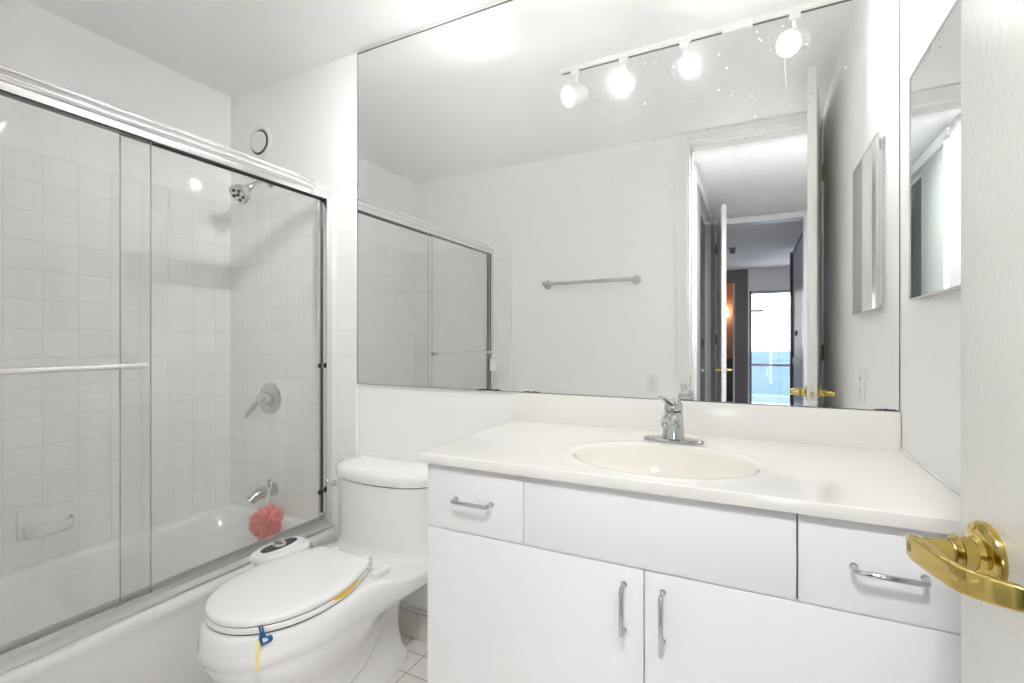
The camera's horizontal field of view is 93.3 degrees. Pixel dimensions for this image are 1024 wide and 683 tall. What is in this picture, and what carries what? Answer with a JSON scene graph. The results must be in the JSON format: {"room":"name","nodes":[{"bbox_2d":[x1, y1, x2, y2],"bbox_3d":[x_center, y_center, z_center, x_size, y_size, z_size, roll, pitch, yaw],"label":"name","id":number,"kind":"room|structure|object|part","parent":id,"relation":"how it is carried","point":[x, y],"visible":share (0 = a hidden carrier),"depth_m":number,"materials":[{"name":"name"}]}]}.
{"room":"bathroom","nodes":[
{"label":"bathroom","id":0,"kind":"room"},
{"bbox_2d":[0,0,230,204],"bbox_3d":[-1.834,-0.026,1.754,0.100,2.433,1.623,0,0,26],"label":"wall","id":1,"kind":"structure","parent":0,"point":[34,40],"depth_m":1.97,"materials":[{"name":"paint"}]},
{"bbox_2d":[17,499,73,541],"bbox_3d":[-1.715,0.667,1.796,0.062,0.109,0.163,0,0,26],"label":"soap dish","id":2,"kind":"object","parent":1,"relation":"attached to","point":[47,520],"visible":1,"depth_m":1.78,"materials":[{"name":"white ceramic"}]},
{"bbox_2d":[22,514,73,539],"bbox_3d":[-1.712,0.694,1.795,0.056,0.053,0.142,0,0,26],"label":"tray","id":3,"kind":"object","parent":2,"relation":"on","point":[54,523],"depth_m":1.78,"materials":[{"name":"white ceramic"}]},
{"bbox_2d":[0,144,229,573],"bbox_3d":[-1.759,0.098,1.785,0.008,1.584,1.485,0,0,26],"label":"wall tile","id":4,"kind":"object","parent":1,"relation":"attached to","point":[59,219],"depth_m":1.96,"materials":[{"name":"tile"}]},
{"bbox_2d":[25,0,504,96],"bbox_3d":[-0.551,-1.293,1.173,2.916,0.100,1.723,0,0,26],"label":"ceiling","id":5,"kind":"structure","parent":0,"point":[232,48],"depth_m":1.91,"materials":[{"name":"paint"}]},
{"bbox_2d":[385,635,427,682],"bbox_3d":[-0.551,1.240,1.173,2.916,0.100,1.723,0,0,26],"label":"floor","id":6,"kind":"structure","parent":0,"point":[415,670],"depth_m":1.77,"materials":[{"name":"tile"}]},
{"bbox_2d":[0,503,334,682],"bbox_3d":[-1.430,1.002,1.622,0.724,0.375,1.483,0,0,26],"label":"bathtub","id":7,"kind":"object","parent":6,"relation":"on","point":[158,643],"visible":0.47,"depth_m":1.72,"materials":[{"name":"ceramic"}]},
{"bbox_2d":[0,63,333,673],"bbox_3d":[-1.132,0.064,1.474,0.100,1.503,1.483,0,0,26],"label":"shower door","id":8,"kind":"structure","parent":7,"relation":"on","point":[15,84],"depth_m":1.50,"materials":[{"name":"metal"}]},
{"bbox_3d":[-1.280,-0.626,1.173,0.010,0.015,0.728,0,0,26],"label":"hanger rail","id":9,"kind":"part","parent":8,"relation":"part of","materials":[{"name":"silver metal"}]},
{"bbox_3d":[-1.006,-0.626,1.781,0.010,0.015,0.748,0,0,26],"label":"hanger rail","id":10,"kind":"part","parent":8,"relation":"part of","materials":[{"name":"silver metal"}]},
{"bbox_2d":[197,455,428,682],"bbox_3d":[-0.614,0.836,1.603,0.497,0.709,0.788,0,0,26],"label":"toilet","id":11,"kind":"object","parent":6,"relation":"on","point":[381,542],"depth_m":1.52,"materials":[{"name":"white ceramic"}]},
{"bbox_3d":[-0.653,0.803,1.239,0.010,0.070,0.020,0,0,-26],"label":"yellow strip","id":12,"kind":"part","parent":11,"relation":"part of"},
{"bbox_2d":[258,625,272,646],"bbox_3d":[-0.642,0.763,1.260,0.035,0.048,0.026,0,0,-27],"label":"tag","id":13,"kind":"object","parent":11,"relation":"on","point":[263,639],"visible":1,"depth_m":1.25,"materials":[{"name":"blue plastic"}]},
{"bbox_2d":[249,536,316,564],"bbox_3d":[-0.783,0.824,1.857,0.140,0.204,0.452,0,0,26],"label":"bidet attachment","id":14,"kind":"object","parent":11,"relation":"attached to","point":[289,545],"visible":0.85,"depth_m":1.73,"materials":[{"name":"white plastic"}]},
{"bbox_3d":[-0.846,0.741,1.759,0.058,0.002,0.144,0,0,26],"label":"dial panel","id":15,"kind":"part","parent":14,"relation":"part of","materials":[{"name":"black plastic"}]},
{"bbox_3d":[-0.678,0.754,1.473,0.362,0.017,0.454,0,0,26],"label":"seat","id":16,"kind":"part","parent":11,"relation":"part of","materials":[{"name":"plastic"}]},
{"bbox_3d":[-0.678,0.733,1.473,0.364,0.020,0.456,0,0,26],"label":"lid","id":17,"kind":"part","parent":11,"relation":"part of","materials":[{"name":"plastic"}]},
{"bbox_2d":[333,579,358,599],"bbox_3d":[-0.507,0.748,1.458,0.037,0.011,0.127,0,0,17],"label":"pad","id":18,"kind":"object","parent":11,"relation":"on","point":[351,587],"visible":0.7,"depth_m":1.44,"materials":[{"name":"yellow plastic"}]},
{"bbox_3d":[-0.493,0.673,1.846,0.486,0.290,0.240,0,0,26],"label":"tank","id":19,"kind":"part","parent":11,"relation":"part of","materials":[{"name":"white ceramic"}]},
{"bbox_3d":[-0.486,0.502,1.860,0.497,0.042,0.213,0,0,26],"label":"tank lid","id":20,"kind":"part","parent":11,"relation":"part of","materials":[{"name":"white ceramic"}]},
{"bbox_2d":[428,463,960,682],"bbox_3d":[0.384,0.748,1.220,1.080,0.884,0.584,0,0,26],"label":"vanity cabinet","id":21,"kind":"object","parent":6,"relation":"on","point":[531,580],"visible":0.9,"depth_m":0.97,"materials":[{"name":"white laminate"}]},
{"bbox_3d":[-0.100,0.386,1.152,0.110,0.012,0.031,0,0,26],"label":"handle","id":22,"kind":"part","parent":21,"relation":"part of","materials":[{"name":"silver metal"}]},
{"bbox_3d":[-0.090,0.386,1.175,0.267,0.157,0.018,0,0,26],"label":"drawer","id":23,"kind":"part","parent":21,"relation":"part of","materials":[{"name":"white laminate"}]},
{"bbox_3d":[0.031,0.776,1.114,0.538,0.617,0.018,0,0,26],"label":"door","id":24,"kind":"part","parent":21,"relation":"part of","materials":[{"name":"white laminate"}]},
{"bbox_3d":[0.226,0.551,0.991,0.012,0.108,0.031,0,0,26],"label":"handle","id":25,"kind":"part","parent":21,"relation":"part of","materials":[{"name":"silver metal"}]},
{"bbox_3d":[0.296,0.552,0.956,0.012,0.110,0.031,0,0,26],"label":"handle","id":26,"kind":"part","parent":21,"relation":"part of","materials":[{"name":"silver metal"}]},
{"bbox_2d":[416,392,960,535],"bbox_3d":[0.380,0.296,1.237,1.102,0.230,0.579,0,0,26],"label":"countertop","id":27,"kind":"structure","parent":21,"relation":"on","point":[833,463],"depth_m":1.23,"materials":[{"name":"stone"}]},
{"bbox_2d":[575,445,758,478],"bbox_3d":[0.359,0.346,1.167,0.433,0.128,0.334,0,0,26],"label":"basin","id":28,"kind":"object","parent":27,"relation":"in","point":[659,461],"depth_m":1.28,"materials":[{"name":"white ceramic"}]},
{"bbox_2d":[644,396,703,444],"bbox_3d":[0.432,0.213,1.314,0.162,0.133,0.146,0,0,26],"label":"faucet","id":29,"kind":"object","parent":27,"relation":"on","point":[672,420],"visible":1,"depth_m":1.33,"materials":[{"name":"silver metal"}]},
{"bbox_3d":[0.427,0.213,1.304,0.037,0.050,0.118,0,0,26],"label":"spout","id":30,"kind":"part","parent":29,"relation":"part of","materials":[{"name":"silver metal"}]},
{"bbox_3d":[0.453,0.176,1.355,0.051,0.032,0.048,0,0,26],"label":"lever","id":31,"kind":"part","parent":29,"relation":"part of","materials":[{"name":"silver metal"}]},
{"bbox_3d":[0.452,0.274,1.355,0.162,0.011,0.054,0,0,26],"label":"plate","id":32,"kind":"part","parent":29,"relation":"part of","materials":[{"name":"silver metal"}]},
{"bbox_2d":[899,449,960,496],"bbox_3d":[0.869,0.279,0.984,0.009,0.009,0.554,0,0,26],"label":"bead","id":33,"kind":"object","parent":27,"relation":"on","point":[906,454],"visible":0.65,"depth_m":1.01,"materials":[{"name":"white plastic"}]},
{"bbox_3d":[0.278,0.697,1.004,1.074,0.778,0.002,0,0,26],"label":"frame","id":34,"kind":"part","parent":21,"relation":"part of","materials":[{"name":"white wood"}]},
{"bbox_3d":[0.515,0.776,0.874,0.536,0.617,0.018,0,0,26],"label":"door","id":35,"kind":"part","parent":21,"relation":"part of","materials":[{"name":"white laminate"}]},
{"bbox_3d":[0.636,0.386,0.814,0.266,0.157,0.018,0,0,26],"label":"drawer","id":36,"kind":"part","parent":21,"relation":"part of","materials":[{"name":"white laminate"}]},
{"bbox_3d":[0.622,0.385,0.794,0.108,0.012,0.031,0,0,26],"label":"handle","id":37,"kind":"part","parent":21,"relation":"part of","materials":[{"name":"silver metal"}]},
{"bbox_2d":[231,0,897,610],"bbox_3d":[-0.190,-0.026,1.901,2.916,2.433,0.100,0,0,26],"label":"wall","id":38,"kind":"structure","parent":0,"point":[310,116],"depth_m":2.11,"materials":[{"name":"paint"}]},
{"bbox_2d":[229,180,273,203],"bbox_3d":[-1.210,-0.710,2.245,0.090,0.160,0.189,0,0,26],"label":"shower fixture","id":39,"kind":"object","parent":38,"relation":"attached to","point":[241,193],"visible":0.85,"depth_m":2.19,"materials":[{"name":"silver metal"}]},
{"bbox_3d":[-1.187,-0.743,2.280,0.018,0.055,0.099,0,0,34],"label":"arm","id":40,"kind":"part","parent":39,"relation":"part of","materials":[{"name":"silver metal"}]},
{"bbox_2d":[249,125,270,158],"bbox_3d":[-1.232,-0.971,2.354,0.164,0.164,0.014,0,0,26],"label":"air vent","id":41,"kind":"object","parent":38,"relation":"in","point":[260,138],"visible":0.98,"depth_m":2.35,"materials":[{"name":"white plastic"}]},
{"bbox_2d":[244,382,280,417],"bbox_3d":[-1.179,0.278,2.271,0.152,0.163,0.100,0,0,26],"label":"shower valve","id":42,"kind":"object","parent":38,"relation":"attached to","point":[269,398],"visible":1,"depth_m":2.28,"materials":[{"name":"silver metal"}]},
{"bbox_3d":[-1.208,0.310,2.259,0.082,0.098,0.032,0,0,-18],"label":"lever","id":43,"kind":"part","parent":42,"relation":"part of","materials":[{"name":"silver metal"}]},
{"bbox_2d":[246,479,278,503],"bbox_3d":[-1.160,0.697,2.244,0.062,0.094,0.135,0,0,26],"label":"tub spout","id":44,"kind":"object","parent":38,"relation":"attached to","point":[260,493],"visible":0.97,"depth_m":2.23,"materials":[{"name":"silver metal"}]},
{"bbox_2d":[248,481,283,539],"bbox_3d":[-1.118,0.782,2.206,0.155,0.243,0.152,0,0,26],"label":"bath pouf","id":45,"kind":"object","parent":44,"relation":"hanging from","point":[265,522],"visible":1,"depth_m":2.17,"materials":[{"name":"pink plastic"}]},
{"bbox_3d":[-1.134,0.717,2.245,0.027,0.117,0.093,0,0,-18],"label":"hanging cord","id":46,"kind":"part","parent":45,"relation":"part of","materials":[{"name":"white fabric"}]},
{"bbox_2d":[230,180,356,541],"bbox_3d":[-1.048,0.248,2.266,0.854,1.884,0.008,0,0,26],"label":"wall tile","id":47,"kind":"object","parent":38,"relation":"attached to","point":[274,239],"depth_m":2.25,"materials":[{"name":"tile"}]},
{"bbox_2d":[398,603,427,642],"bbox_3d":[-0.318,1.129,1.903,0.777,0.121,0.010,0,0,26],"label":"baseboard","id":48,"kind":"structure","parent":38,"relation":"attached to","point":[413,622],"depth_m":1.94,"materials":[{"name":"tile"}]},
{"bbox_2d":[357,0,899,411],"bbox_3d":[0.170,-0.527,1.662,1.855,1.416,0.006,0,0,26],"label":"wall mirror","id":49,"kind":"object","parent":38,"relation":"attached to","point":[686,200],"visible":1,"depth_m":1.54,"materials":[{"name":"silver mirror"}]},
{"bbox_2d":[515,392,900,450],"bbox_3d":[0.506,0.232,1.487,1.099,0.101,0.021,0,0,26],"label":"backsplash","id":50,"kind":"structure","parent":38,"relation":"attached to","point":[867,429],"depth_m":1.41,"materials":[{"name":"stone"}]},
{"bbox_2d":[900,0,960,490],"bbox_3d":[0.688,-0.026,0.503,0.100,2.433,1.623,0,0,26],"label":"wall","id":51,"kind":"structure","parent":0,"point":[930,326],"depth_m":1.07,"materials":[{"name":"paint"}]},
{"bbox_2d":[909,0,960,300],"bbox_3d":[0.837,-0.349,0.937,0.020,0.510,0.379,0,0,26],"label":"medicine cabinet","id":52,"kind":"object","parent":51,"relation":"attached to","point":[935,82],"visible":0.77,"depth_m":0.95,"materials":[{"name":"silver mirror"}]},
{"bbox_3d":[-0.907,-0.026,0.456,2.716,2.433,0.122,0,0,26],"label":"wall","id":53,"kind":"structure","parent":0,"visible":0},
{"bbox_2d":[906,0,1023,682],"bbox_3d":[0.420,0.004,0.234,0.169,2.349,0.671,0,0,19],"label":"door","id":54,"kind":"structure","parent":53,"relation":"in","point":[984,564],"depth_m":0.49,"materials":[{"name":"wood"}]},
{"bbox_3d":[0.429,0.222,0.473,0.029,0.028,0.121,0,0,0],"label":"lever","id":55,"kind":"part","parent":54,"relation":"part of","materials":[{"name":"gold metal"}]},
{"bbox_3d":[0.478,0.222,0.506,0.030,0.069,0.069,0,0,19],"label":"lever handle","id":56,"kind":"part","parent":54,"relation":"part of","materials":[{"name":"gold metal"}]}
]}

